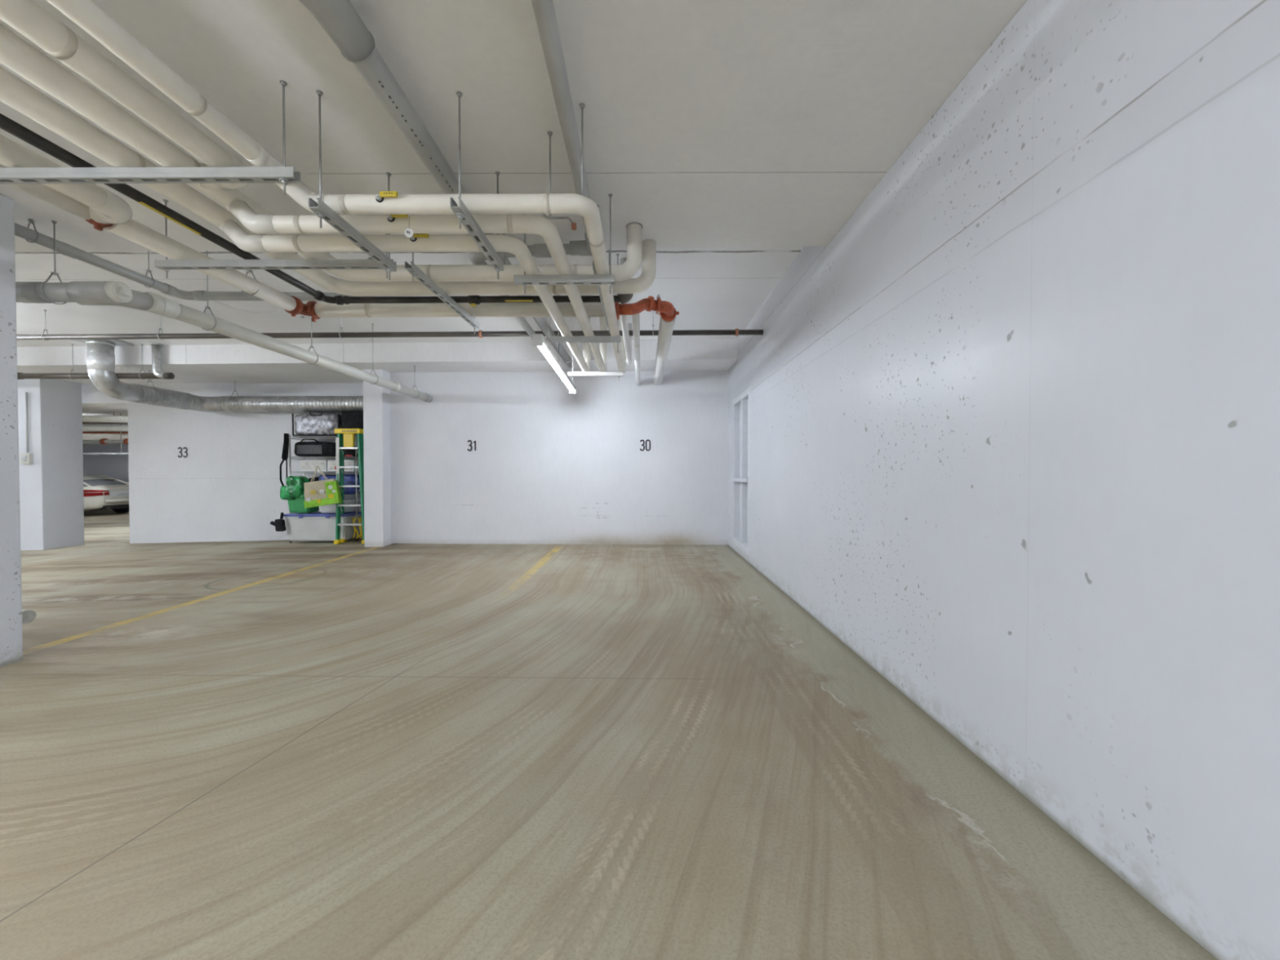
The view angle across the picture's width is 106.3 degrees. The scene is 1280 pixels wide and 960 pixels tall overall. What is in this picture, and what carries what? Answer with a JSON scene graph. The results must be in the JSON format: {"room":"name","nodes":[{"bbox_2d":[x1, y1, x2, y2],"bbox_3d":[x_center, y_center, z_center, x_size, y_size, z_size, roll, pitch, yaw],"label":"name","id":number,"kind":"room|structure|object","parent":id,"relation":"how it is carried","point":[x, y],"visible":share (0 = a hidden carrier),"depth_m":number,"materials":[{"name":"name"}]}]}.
{"room":"parking garage","nodes":[
{"label":"parking garage","id":0,"kind":"room"},
{"bbox_2d":[81,404,128,431],"bbox_3d":[-14.130,-2.032,14.102,31.600,0.360,11.280,0,1,0],"label":"ceiling","id":1,"kind":"structure","parent":0,"point":[87,410],"depth_m":12.74,"materials":[{"name":"paint"}]},
{"bbox_2d":[82,415,128,422],"bbox_3d":[-17.440,-1.600,11.965,17.060,0.366,0.170,0,1,-4],"label":"pipe","id":2,"kind":"object","parent":1,"relation":"hanging from","point":[118,419],"visible":0.02,"depth_m":12.20,"materials":[{"name":"grey plastic"}]},
{"bbox_2d":[82,422,128,424],"bbox_3d":[-17.188,-1.497,12.465,17.501,0.108,0.090,0,1,0],"label":"pipe","id":3,"kind":"object","parent":2,"relation":"attached to","point":[83,423],"visible":0.02,"depth_m":12.45,"materials":[{"name":"metal"}]},
{"bbox_3d":[-14.136,-1.664,12.897,0.026,0.340,0.026,0,1,0],"label":"rod","id":4,"kind":"object","parent":1,"relation":"hanging from","visible":0},
{"bbox_2d":[82,425,128,431],"bbox_3d":[-17.186,-1.394,12.917,17.501,0.206,0.150,0,1,0],"label":"pipe","id":5,"kind":"object","parent":4,"relation":"hanging from","point":[84,428],"visible":0.02,"depth_m":12.85,"materials":[{"name":"grey plastic"}]},
{"bbox_3d":[-14.334,-1.469,13.251,0.026,0.740,0.026,0,1,0],"label":"rod","id":6,"kind":"object","parent":1,"relation":"hanging from","visible":0},
{"bbox_2d":[82,438,128,444],"bbox_3d":[-17.184,-1.064,13.272,17.500,0.166,0.170,0,1,0],"label":"pipe","id":7,"kind":"object","parent":6,"relation":"hanging from","point":[103,441],"visible":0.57,"depth_m":13.21,"materials":[{"name":"metal"}]},
{"bbox_3d":[-15.131,-1.596,13.753,0.026,0.500,0.026,0,1,0],"label":"rod","id":8,"kind":"object","parent":1,"relation":"hanging from","visible":0},
{"bbox_2d":[82,433,128,439],"bbox_3d":[-17.181,-1.217,13.819,17.504,0.354,0.260,0,1,-1],"label":"pipe","id":9,"kind":"object","parent":8,"relation":"hanging from","point":[85,436],"visible":0.02,"depth_m":13.72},
{"bbox_3d":[-16.822,-1.374,15.565,0.026,1.000,0.026,0,1,0],"label":"rod","id":10,"kind":"object","parent":1,"relation":"hanging from","visible":0},
{"bbox_2d":[82,453,128,454],"bbox_3d":[-13.672,-0.853,15.557,10.500,0.058,0.060,0,1,0],"label":"pipe","id":11,"kind":"object","parent":10,"relation":"hanging from","point":[82,453],"visible":0.02,"depth_m":15.55,"materials":[{"name":"grey plastic"}]},
{"bbox_2d":[82,443,128,511],"bbox_3d":[-14.102,-0.246,19.719,31.600,3.900,0.300,0,1,0],"label":"wall","id":12,"kind":"structure","parent":0,"point":[115,466],"depth_m":19.60,"materials":[{"name":"paint"}]},
{"bbox_2d":[127,382,363,543],"bbox_3d":[-6.498,-0.227,8.455,4.780,2.900,0.250,0,1,0],"label":"wall","id":13,"kind":"structure","parent":0,"point":[228,485],"depth_m":8.33,"materials":[{"name":"paint"}]},
{"bbox_2d":[81,384,127,404],"bbox_3d":[-9.057,-1.564,8.593,9.800,0.410,0.260,0,1,0],"label":"beam","id":14,"kind":"structure","parent":13,"relation":"attached to","point":[91,394],"depth_m":8.47,"materials":[{"name":"paint"}]},
{"bbox_2d":[14,246,804,346],"bbox_3d":[-14.172,-1.995,5.678,31.600,0.180,4.438,0,1,0],"label":"ceiling","id":15,"kind":"structure","parent":0,"point":[718,287],"depth_m":5.13,"materials":[{"name":"paint"}]},
{"bbox_2d":[68,343,75,379],"bbox_3d":[-8.036,-1.673,6.801,0.036,0.498,0.100,0,1,0],"label":"hanger","id":16,"kind":"object","parent":15,"relation":"hanging from","point":[73,369],"visible":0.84,"depth_m":6.80,"materials":[{"name":"metal"}]},
{"bbox_2d":[17,342,174,379],"bbox_3d":[-8.794,-1.674,6.780,4.345,0.497,0.150,0,1,0],"label":"pipe","id":17,"kind":"object","parent":16,"relation":"hanging from","point":[157,368],"visible":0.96,"depth_m":6.77,"materials":[{"name":"metal"}]},
{"bbox_2d":[143,250,155,288],"bbox_3d":[-3.863,-1.694,3.774,0.091,0.366,0.036,0,1,0],"label":"hanger","id":18,"kind":"object","parent":15,"relation":"hanging from","point":[147,270],"visible":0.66,"depth_m":3.77,"materials":[{"name":"metal"}]},
{"bbox_2d":[14,222,373,301],"bbox_3d":[-3.080,-1.684,3.013,1.662,0.362,2.247,0,1,0],"label":"drain pipe","id":19,"kind":"object","parent":18,"relation":"hanging from","point":[61,247],"visible":0.57,"depth_m":3.65,"materials":[{"name":"grey plastic"}]},
{"bbox_2d":[160,282,178,297],"bbox_3d":[-3.864,-1.559,3.936,0.084,0.084,0.080,0,1,0],"label":"socket","id":20,"kind":"object","parent":19,"relation":"attached to","point":[171,291],"depth_m":3.92,"materials":[{"name":"grey plastic"}]},
{"bbox_2d":[191,290,208,301],"bbox_3d":[-3.720,-1.561,4.069,0.082,0.084,0.086,0,1,0],"label":"socket","id":21,"kind":"object","parent":19,"relation":"attached to","point":[198,295],"depth_m":4.04,"materials":[{"name":"grey plastic"}]},
{"bbox_2d":[202,250,217,330],"bbox_3d":[-3.294,-1.506,3.654,0.134,0.737,0.036,0,1,0],"label":"hanger","id":22,"kind":"object","parent":15,"relation":"hanging from","point":[206,307],"visible":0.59,"depth_m":3.65,"materials":[{"name":"metal"}]},
{"bbox_2d":[71,339,363,412],"bbox_3d":[-5.910,-1.531,7.322,3.557,0.798,1.924,0,1,0],"label":"ventilation duct","id":23,"kind":"object","parent":15,"relation":"hanging from","point":[100,357],"visible":0.88,"depth_m":7.75,"materials":[{"name":"metal"}]},
{"bbox_2d":[210,300,288,313],"bbox_3d":[-3.109,-1.685,4.257,1.375,0.400,0.129,0,1,-7],"label":"conduit","id":24,"kind":"object","parent":15,"relation":"hanging from","point":[215,301],"visible":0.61,"depth_m":4.26,"materials":[{"name":"white paint"}]},
{"bbox_2d":[338,317,343,338],"bbox_3d":[-3.293,-1.730,5.294,0.036,0.340,0.074,0,1,23],"label":"hanger","id":25,"kind":"object","parent":15,"relation":"hanging from","point":[341,327],"visible":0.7,"depth_m":5.29,"materials":[{"name":"metal"}]},
{"bbox_2d":[16,328,763,339],"bbox_3d":[-5.323,-1.600,5.338,13.302,0.080,0.090,0,1,1],"label":"pipe","id":26,"kind":"object","parent":25,"relation":"hanging from","point":[736,331],"visible":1,"depth_m":5.26,"materials":[{"name":"metal"}]},
{"bbox_2d":[369,323,378,384],"bbox_3d":[-3.269,-1.540,5.874,0.134,0.737,0.036,0,1,0],"label":"hanger","id":27,"kind":"object","parent":15,"relation":"hanging from","point":[371,323],"visible":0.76,"depth_m":5.87,"materials":[{"name":"metal"}]},
{"bbox_2d":[145,291,432,402],"bbox_3d":[-3.275,-1.228,5.311,0.132,0.134,4.186,0,1,1],"label":"drain pipe","id":28,"kind":"object","parent":27,"relation":"hanging from","point":[175,310],"visible":0.94,"depth_m":4.15,"materials":[{"name":"grey plastic"}]},
{"bbox_2d":[145,291,181,318],"bbox_3d":[-3.297,-1.200,3.299,0.133,0.130,0.162,0,1,0],"label":"socket","id":29,"kind":"object","parent":28,"relation":"attached to","point":[173,308],"depth_m":3.29,"materials":[{"name":"grey plastic"}]},
{"bbox_2d":[391,381,401,391],"bbox_3d":[-3.263,-1.243,6.399,0.128,0.126,0.102,0,1,0],"label":"socket","id":30,"kind":"object","parent":28,"relation":"attached to","point":[398,387],"depth_m":6.37,"materials":[{"name":"grey plastic"}]},
{"bbox_2d":[422,392,432,402],"bbox_3d":[-3.255,-1.255,7.313,0.129,0.128,0.131,0,1,0],"label":"socket","id":31,"kind":"object","parent":28,"relation":"attached to","point":[429,398],"depth_m":7.29,"materials":[{"name":"grey plastic"}]},
{"bbox_2d":[404,252,479,333],"bbox_3d":[-1.363,-1.534,3.414,0.043,0.675,1.180,0,1,0],"label":"hanger","id":32,"kind":"object","parent":15,"relation":"hanging from","point":[414,270],"visible":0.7,"depth_m":3.23,"materials":[{"name":"metal"}]},
{"bbox_2d":[0,113,633,306],"bbox_3d":[-1.204,-1.325,1.175,2.290,0.185,4.778,0,1,0],"label":"pipe","id":33,"kind":"object","parent":32,"relation":"on","point":[6,124],"visible":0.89,"depth_m":2.70,"materials":[{"name":"black metal"}]},
{"bbox_2d":[0,23,643,281],"bbox_3d":[-0.991,-1.440,0.983,2.000,0.351,4.398,0,1,0],"label":"insulated pipe","id":34,"kind":"object","parent":32,"relation":"on","point":[16,54],"visible":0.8,"depth_m":1.90,"materials":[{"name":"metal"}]},
{"bbox_2d":[0,66,656,296],"bbox_3d":[-1.046,-1.441,1.110,2.293,0.351,4.652,0,1,0],"label":"insulated pipe","id":35,"kind":"object","parent":32,"relation":"on","point":[15,93],"visible":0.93,"depth_m":2.33,"materials":[{"name":"white plastic"}]},
{"bbox_2d":[532,294,575,393],"bbox_3d":[-0.890,-1.551,5.498,0.169,0.703,2.575,0,1,-1],"label":"strip light","id":36,"kind":"object","parent":15,"relation":"hanging from","point":[538,340],"visible":0.88,"depth_m":4.87,"materials":[{"name":"white"}]},
{"bbox_2d":[551,253,621,352],"bbox_3d":[-0.447,-1.473,4.006,0.579,0.815,0.043,0,1,0],"label":"hanger","id":37,"kind":"object","parent":15,"relation":"hanging from","point":[558,340],"visible":0.84,"depth_m":3.99,"materials":[{"name":"metal"}]},
{"bbox_2d":[568,316,622,381],"bbox_3d":[-0.496,-1.503,5.366,0.615,0.795,0.043,0,1,0],"label":"hanger","id":38,"kind":"object","parent":15,"relation":"hanging from","point":[619,373],"visible":0.67,"depth_m":5.35,"materials":[{"name":"white paint"}]},
{"bbox_2d":[218,219,590,372],"bbox_3d":[-1.373,-1.537,3.995,1.584,0.686,3.160,0,1,0],"label":"insulated pipe","id":39,"kind":"object","parent":38,"relation":"on","point":[232,229],"visible":0.89,"depth_m":2.44,"materials":[{"name":"white plastic"}]},
{"bbox_2d":[409,233,428,241],"bbox_3d":[-1.110,-1.219,2.415,0.104,0.035,0.040,0,1,0],"label":"valve","id":40,"kind":"object","parent":39,"relation":"on","point":[414,237],"visible":0.85,"depth_m":2.40,"materials":[{"name":"metal"}]},
{"bbox_2d":[592,204,609,333],"bbox_3d":[-0.255,-1.534,3.409,0.043,0.675,1.180,0,1,0],"label":"hanger","id":41,"kind":"object","parent":15,"relation":"hanging from","point":[608,251],"visible":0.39,"depth_m":3.38,"materials":[{"name":"metal"}]},
{"bbox_2d":[620,257,631,364],"bbox_3d":[-0.135,-1.640,4.987,0.059,0.510,1.840,0,1,0],"label":"insulated pipe","id":42,"kind":"object","parent":15,"relation":"hanging from","point":[626,326],"visible":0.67,"depth_m":4.77,"materials":[{"name":"white plastic"}]},
{"bbox_2d":[0,0,1026,252],"bbox_3d":[-14.209,-1.775,-1.689,31.600,0.400,10.933,0,1,0],"label":"ceiling","id":43,"kind":"structure","parent":0,"point":[707,123],"depth_m":2.05,"materials":[{"name":"paint"}]},
{"bbox_2d":[25,218,39,243],"bbox_3d":[-3.849,-1.573,3.036,0.091,0.146,0.036,0,1,0],"label":"hanger","id":44,"kind":"object","parent":43,"relation":"hanging from","point":[30,220],"visible":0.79,"depth_m":3.03,"materials":[{"name":"metal"}]},
{"bbox_2d":[40,220,66,304],"bbox_3d":[-3.730,-1.384,3.059,0.036,0.524,0.147,0,1,0],"label":"hanger","id":45,"kind":"object","parent":43,"relation":"hanging from","point":[54,222],"visible":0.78,"depth_m":3.06,"materials":[{"name":"metal"}]},
{"bbox_2d":[15,280,165,313],"bbox_3d":[-4.208,-1.193,3.164,1.953,0.141,0.334,0,1,0],"label":"drain pipe","id":46,"kind":"object","parent":45,"relation":"hanging from","point":[111,293],"visible":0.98,"depth_m":3.02,"materials":[{"name":"grey plastic"}]},
{"bbox_2d":[15,281,51,302],"bbox_3d":[-3.865,-1.196,3.063,0.160,0.128,0.128,0,1,0],"label":"socket","id":47,"kind":"object","parent":46,"relation":"attached to","point":[25,291],"depth_m":3.01,"materials":[{"name":"grey plastic"}]},
{"bbox_2d":[65,280,119,303],"bbox_3d":[-3.465,-1.196,3.061,0.240,0.132,0.132,0,1,0],"label":"socket","id":48,"kind":"object","parent":46,"relation":"attached to","point":[80,292],"depth_m":3.01,"materials":[{"name":"grey plastic"}]},
{"bbox_2d":[0,80,300,195],"bbox_3d":[-2.300,-1.402,1.976,1.780,0.455,0.043,0,1,0],"label":"hanger","id":49,"kind":"object","parent":43,"relation":"hanging from","point":[284,175],"visible":1,"depth_m":1.96,"materials":[{"name":"metal"}]},
{"bbox_2d":[0,133,132,224],"bbox_3d":[-2.623,-1.313,0.622,0.188,0.112,3.656,0,1,0],"label":"insulated pipe","id":50,"kind":"object","parent":49,"relation":"on","point":[106,207],"visible":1,"depth_m":2.18,"materials":[{"name":"white plastic"}]},
{"bbox_2d":[0,0,249,189],"bbox_3d":[-1.816,-1.307,0.472,0.224,0.100,3.366,0,1,0],"label":"insulated pipe","id":51,"kind":"object","parent":49,"relation":"on","point":[27,17],"visible":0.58,"depth_m":1.56,"materials":[{"name":"white plastic"}]},
{"bbox_2d":[46,0,626,373],"bbox_3d":[-0.851,-1.509,2.158,1.259,0.686,6.843,0,1,21],"label":"insulated pipe","id":52,"kind":"object","parent":49,"relation":"on","point":[86,14],"visible":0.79,"depth_m":2.06,"materials":[{"name":"white plastic"}]},
{"bbox_2d":[374,191,397,202],"bbox_3d":[-1.084,-1.210,2.056,0.104,0.035,0.040,0,1,0],"label":"valve","id":53,"kind":"object","parent":52,"relation":"on","point":[380,197],"visible":1,"depth_m":2.04,"materials":[{"name":"metal"}]},
{"bbox_2d":[241,252,258,295],"bbox_3d":[-2.718,-1.468,3.342,0.131,0.366,0.036,0,1,0],"label":"hanger","id":54,"kind":"object","parent":43,"relation":"hanging from","point":[247,270],"visible":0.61,"depth_m":3.34,"materials":[{"name":"metal"}]},
{"bbox_2d":[0,164,657,322],"bbox_3d":[-1.346,-1.352,1.397,2.970,0.232,5.222,0,1,0],"label":"insulated pipe","id":55,"kind":"object","parent":54,"relation":"hanging from","point":[139,233],"visible":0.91,"depth_m":3.76,"materials":[{"name":"metal"}]},
{"bbox_2d":[653,294,679,385],"bbox_3d":[0.241,-1.462,5.611,0.198,0.181,3.428,0,1,0],"label":"insulated pipe","id":56,"kind":"object","parent":55,"relation":"attached to","point":[667,311],"visible":0.99,"depth_m":4.54,"materials":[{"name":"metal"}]},
{"bbox_2d":[154,199,396,278],"bbox_3d":[-2.138,-1.415,2.820,1.395,0.455,0.043,0,1,0],"label":"hanger","id":57,"kind":"object","parent":43,"relation":"hanging from","point":[166,264],"visible":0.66,"depth_m":2.80,"materials":[{"name":"metal"}]},
{"bbox_2d":[308,89,396,279],"bbox_3d":[-1.345,-1.352,2.292,0.043,0.565,0.630,0,1,0],"label":"hanger","id":58,"kind":"object","parent":43,"relation":"hanging from","point":[321,208],"visible":0.98,"depth_m":2.16,"materials":[{"name":"metal"}]},
{"bbox_2d":[226,198,606,372],"bbox_3d":[-1.177,-1.536,3.899,1.572,0.686,3.350,0,1,0],"label":"insulated pipe","id":59,"kind":"object","parent":58,"relation":"on","point":[241,210],"visible":0.94,"depth_m":2.25,"materials":[{"name":"white plastic"}]},
{"bbox_2d":[386,214,408,222],"bbox_3d":[-1.123,-1.216,2.225,0.104,0.035,0.040,0,1,0],"label":"valve","id":60,"kind":"object","parent":59,"relation":"on","point":[391,218],"visible":0.73,"depth_m":2.21,"materials":[{"name":"metal"}]},
{"bbox_2d":[449,90,503,279],"bbox_3d":[-0.760,-1.352,2.286,0.043,0.565,0.625,0,1,0],"label":"hanger","id":61,"kind":"object","parent":43,"relation":"hanging from","point":[463,214],"visible":0.98,"depth_m":2.16,"materials":[{"name":"metal"}]},
{"bbox_2d":[469,0,591,359],"bbox_3d":[-0.624,-1.524,2.735,0.866,0.234,7.907,0,1,-10],"label":"drain pipe","id":62,"kind":"object","parent":43,"relation":"attached to","point":[544,10],"visible":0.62,"depth_m":1.99,"materials":[{"name":"grey plastic"}]},
{"bbox_2d":[298,0,573,368],"bbox_3d":[-0.986,-1.529,2.718,0.144,0.149,7.870,0,1,0],"label":"drain pipe","id":63,"kind":"object","parent":62,"relation":"attached to","point":[339,19],"visible":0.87,"depth_m":1.81,"materials":[{"name":"grey plastic"}]},
{"bbox_2d":[298,0,373,61],"bbox_3d":[-0.994,-1.506,1.283,0.144,0.146,0.802,0,1,0],"label":"socket","id":64,"kind":"object","parent":63,"relation":"attached to","point":[340,19],"depth_m":1.57,"materials":[{"name":"grey plastic"}]},
{"bbox_2d":[562,355,571,364],"bbox_3d":[-0.968,-1.595,6.357,0.110,0.110,0.150,0,1,0],"label":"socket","id":65,"kind":"object","parent":63,"relation":"attached to","point":[568,362],"depth_m":6.32,"materials":[{"name":"grey plastic"}]},
{"bbox_2d":[533,243,551,257],"bbox_3d":[-0.634,-1.535,3.213,0.142,0.089,0.086,0,1,0],"label":"socket","id":66,"kind":"object","parent":62,"relation":"attached to","point":[540,251],"depth_m":3.18,"materials":[{"name":"grey plastic"}]},
{"bbox_2d":[578,240,591,256],"bbox_3d":[-0.344,-1.547,3.201,0.122,0.099,0.096,0,1,0],"label":"socket","id":67,"kind":"object","parent":62,"relation":"attached to","point":[584,251],"depth_m":3.16,"materials":[{"name":"grey plastic"}]},
{"bbox_2d":[546,130,552,216],"bbox_3d":[-0.424,-1.441,2.263,0.026,0.387,0.026,0,1,0],"label":"rod","id":68,"kind":"object","parent":43,"relation":"hanging from","point":[549,133],"visible":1,"depth_m":2.26,"materials":[{"name":"metal"}]},
{"bbox_2d":[542,213,576,230],"bbox_3d":[-0.500,-1.589,2.942,0.219,0.110,0.025,0,1,0],"label":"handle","id":69,"kind":"object","parent":43,"relation":"hanging from","point":[573,224],"visible":0.96,"depth_m":2.93,"materials":[{"name":"metal"}]},
{"bbox_2d":[513,193,614,293],"bbox_3d":[-0.436,-1.359,2.769,0.576,0.565,0.043,0,1,0],"label":"hanger","id":70,"kind":"object","parent":43,"relation":"hanging from","point":[525,280],"visible":0.83,"depth_m":2.75,"materials":[{"name":"metal"}]},
{"bbox_2d":[579,102,585,195],"bbox_3d":[-0.251,-1.438,2.092,0.026,0.388,0.026,0,1,0],"label":"rod","id":71,"kind":"object","parent":43,"relation":"hanging from","point":[582,105],"visible":1,"depth_m":2.09,"materials":[{"name":"metal"}]},
{"bbox_2d":[390,370,728,545],"bbox_3d":[-1.212,-0.340,7.648,5.700,2.650,0.708,0,1,0],"label":"wall","id":72,"kind":"structure","parent":0,"point":[549,464],"depth_m":7.37,"materials":[{"name":"paint"}]},
{"bbox_2d":[17,338,737,384],"bbox_3d":[-6.312,-1.798,7.495,15.300,0.270,1.860,0,1,0],"label":"beam","id":73,"kind":"structure","parent":72,"relation":"attached to","point":[198,363],"depth_m":6.83,"materials":[{"name":"paint"}]},
{"bbox_2d":[631,313,640,386],"bbox_3d":[-0.031,-1.425,5.665,0.071,0.105,3.334,0,1,0],"label":"insulated pipe","id":74,"kind":"object","parent":72,"relation":"attached to","point":[635,318],"visible":0.96,"depth_m":4.86,"materials":[{"name":"white plastic"}]},
{"bbox_2d":[0,510,1217,959],"bbox_3d":[-14.169,1.419,6.343,31.600,0.827,26.900,0,1,0],"label":"floor","id":75,"kind":"structure","parent":0,"point":[251,749],"depth_m":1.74,"materials":[{"name":"concrete"}]},
{"bbox_2d":[0,194,22,666],"bbox_3d":[-3.945,-0.238,2.546,0.585,2.790,0.560,0,1,0],"label":"concrete column","id":76,"kind":"structure","parent":75,"relation":"on","point":[11,597],"depth_m":2.78,"materials":[{"name":"paint"}]},
{"bbox_2d":[22,609,35,623],"bbox_3d":[-4.334,0.990,3.342,0.162,0.171,0.092,0,1,7],"label":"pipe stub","id":77,"kind":"object","parent":75,"relation":"on","point":[28,615],"visible":0.32,"depth_m":3.34,"materials":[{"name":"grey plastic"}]},
{"bbox_2d":[17,378,84,550],"bbox_3d":[-9.870,-0.228,8.057,0.380,2.885,0.580,0,1,0],"label":"concrete column","id":78,"kind":"structure","parent":75,"relation":"on","point":[51,505],"depth_m":7.90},
{"bbox_2d":[19,391,33,464],"bbox_3d":[-9.886,-0.836,7.722,0.150,1.160,0.068,0,1,0],"label":"junction box","id":79,"kind":"object","parent":78,"relation":"attached to","point":[27,458],"visible":1,"depth_m":7.73,"materials":[{"name":"grey plastic"}]},
{"bbox_2d":[83,474,128,512],"bbox_3d":[-20.281,0.514,16.861,4.698,1.539,1.854,0,1,0],"label":"car","id":80,"kind":"object","parent":75,"relation":"on","point":[100,492],"visible":0.33,"depth_m":16.45,"materials":[{"name":"beige paint"}]},
{"bbox_2d":[83,489,109,496],"bbox_3d":[-18.280,0.438,16.077,0.649,0.230,0.204,-1,1,-37],"label":"tail light","id":81,"kind":"object","parent":80,"relation":"attached to","point":[86,492],"depth_m":16.04,"materials":[{"name":"red plastic"}]},
{"bbox_2d":[283,511,361,541],"bbox_3d":[-5.255,0.768,8.004,1.020,0.437,0.539,0,1,0],"label":"storage tote","id":82,"kind":"object","parent":75,"relation":"on","point":[315,526],"visible":0.88,"depth_m":7.77,"materials":[{"name":"plastic"}]},
{"bbox_2d":[270,512,286,531],"bbox_3d":[-5.811,0.673,7.698,0.224,0.304,0.084,0,1,0],"label":"glove","id":83,"kind":"object","parent":82,"relation":"hanging from","point":[280,525],"visible":1,"depth_m":7.67,"materials":[{"name":"fabric"}]},
{"bbox_2d":[287,494,319,512],"bbox_3d":[-5.565,0.383,7.960,0.400,0.305,0.379,0,1,0],"label":"storage bin","id":84,"kind":"object","parent":82,"relation":"on","point":[297,505],"visible":0.62,"depth_m":7.81,"materials":[{"name":"green plastic"}]},
{"bbox_2d":[280,475,309,499],"bbox_3d":[-5.646,0.127,7.814,0.415,0.392,0.205,0,1,0],"label":"plastic sack","id":85,"kind":"object","parent":84,"relation":"on","point":[295,487],"visible":0.92,"depth_m":7.75,"materials":[{"name":"green plastic"}]},
{"bbox_2d":[318,498,359,512],"bbox_3d":[-5.035,0.430,7.993,0.480,0.210,0.409,0,1,0],"label":"storage bin","id":86,"kind":"object","parent":82,"relation":"on","point":[330,508],"visible":0.53,"depth_m":7.85,"materials":[{"name":"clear plastic"}]},
{"bbox_2d":[288,434,360,542],"bbox_3d":[-5.230,0.143,8.099,1.127,1.789,0.368,0,1,0],"label":"wire shelf","id":87,"kind":"object","parent":75,"relation":"on","point":[318,437],"visible":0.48,"depth_m":7.92,"materials":[{"name":"silver metal"}]},
{"bbox_2d":[279,433,288,485],"bbox_3d":[-5.794,-0.295,7.832,0.132,0.926,0.111,1,1,33],"label":"fabric bundle","id":88,"kind":"object","parent":87,"relation":"attached to","point":[286,442],"visible":0.98,"depth_m":7.82,"materials":[{"name":"black fabric"}]},
{"bbox_2d":[299,460,328,471],"bbox_3d":[-5.420,-0.237,8.086,0.440,0.188,0.276,0,1,0],"label":"carton","id":89,"kind":"object","parent":87,"relation":"on","point":[304,465],"visible":0.81,"depth_m":7.95,"materials":[{"name":"white cardboard"}]},
{"bbox_2d":[301,461,324,469],"bbox_3d":[-5.420,-0.239,7.952,0.380,0.140,0.006,0,1,0],"label":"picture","id":90,"kind":"object","parent":89,"relation":"attached to","point":[304,464],"depth_m":7.95},
{"bbox_2d":[293,439,336,456],"bbox_3d":[-5.405,-0.539,8.087,0.711,0.302,0.305,0,1,0],"label":"duffel bag","id":91,"kind":"object","parent":87,"relation":"on","point":[317,448],"visible":0.75,"depth_m":7.95,"materials":[{"name":"black fabric"}]},
{"bbox_2d":[292,412,342,435],"bbox_3d":[-5.375,-0.932,8.092,0.794,0.405,0.324,0,1,0],"label":"cooler bag","id":92,"kind":"object","parent":87,"relation":"on","point":[309,424],"visible":0.7,"depth_m":7.95,"materials":[{"name":"silver metal"}]},
{"bbox_2d":[303,465,342,508],"bbox_3d":[-5.004,0.105,7.569,0.510,0.672,0.139,0,1,-12],"label":"gift bag","id":93,"kind":"object","parent":87,"relation":"on","point":[327,491],"visible":1,"depth_m":7.53,"materials":[{"name":"paper"}]},
{"bbox_2d":[318,474,359,494],"bbox_3d":[-5.047,0.065,8.110,0.700,0.352,0.275,0,1,0],"label":"bag","id":94,"kind":"object","parent":87,"relation":"on","point":[349,479],"visible":0.36,"depth_m":8.00,"materials":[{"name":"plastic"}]},
{"bbox_2d":[327,460,359,471],"bbox_3d":[-4.960,-0.237,8.084,0.440,0.188,0.276,0,1,0],"label":"carton","id":95,"kind":"object","parent":87,"relation":"on","point":[331,464],"visible":0.58,"depth_m":7.95,"materials":[{"name":"white cardboard"}]},
{"bbox_2d":[328,461,351,469],"bbox_3d":[-4.960,-0.239,7.949,0.380,0.140,0.006,0,1,0],"label":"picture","id":96,"kind":"object","parent":95,"relation":"attached to","point":[331,464],"depth_m":7.95},
{"bbox_2d":[335,445,358,457],"bbox_3d":[-4.885,-0.489,8.088,0.401,0.201,0.261,0,1,0],"label":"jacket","id":97,"kind":"object","parent":87,"relation":"on","point":[346,451],"visible":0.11,"depth_m":7.97,"materials":[{"name":"black fabric"}]},
{"bbox_2d":[341,411,363,435],"bbox_3d":[-4.679,-0.936,8.115,0.560,0.412,0.310,0,1,0],"label":"case","id":98,"kind":"object","parent":87,"relation":"on","point":[350,420],"visible":0.26,"depth_m":7.96,"materials":[{"name":"fabric"}]},
{"bbox_2d":[333,428,364,544],"bbox_3d":[-4.606,0.097,7.726,0.540,1.840,0.260,0,1,0],"label":"step ladder","id":99,"kind":"object","parent":75,"relation":"on","point":[344,439],"visible":0.85,"depth_m":7.66,"materials":[{"name":"green plastic"}]},
{"bbox_2d":[351,517,363,538],"bbox_3d":[-4.566,0.793,7.886,0.328,0.352,0.043,0,1,0],"label":"straps","id":100,"kind":"object","parent":75,"relation":"on","point":[360,535],"visible":0.42,"depth_m":7.88,"materials":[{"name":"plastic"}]},
{"bbox_2d":[363,369,392,546],"bbox_3d":[-4.009,-0.310,7.666,0.285,2.710,0.900,0,1,0],"label":"column","id":101,"kind":"object","parent":75,"relation":"on","point":[376,399],"visible":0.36,"depth_m":7.22,"materials":[{"name":"paint"}]},
{"bbox_2d":[728,0,1279,959],"bbox_3d":[1.454,-0.370,0.687,0.300,2.920,15.800,0,1,0],"label":"wall","id":102,"kind":"structure","parent":0,"point":[1014,427],"depth_m":1.42,"materials":[{"name":"paint"}]},
{"bbox_2d":[731,386,749,554],"bbox_3d":[1.372,-0.126,6.387,0.130,2.060,1.110,0,1,0],"label":"door","id":103,"kind":"structure","parent":102,"relation":"in","point":[740,465],"depth_m":6.37,"materials":[{"name":"paint"}]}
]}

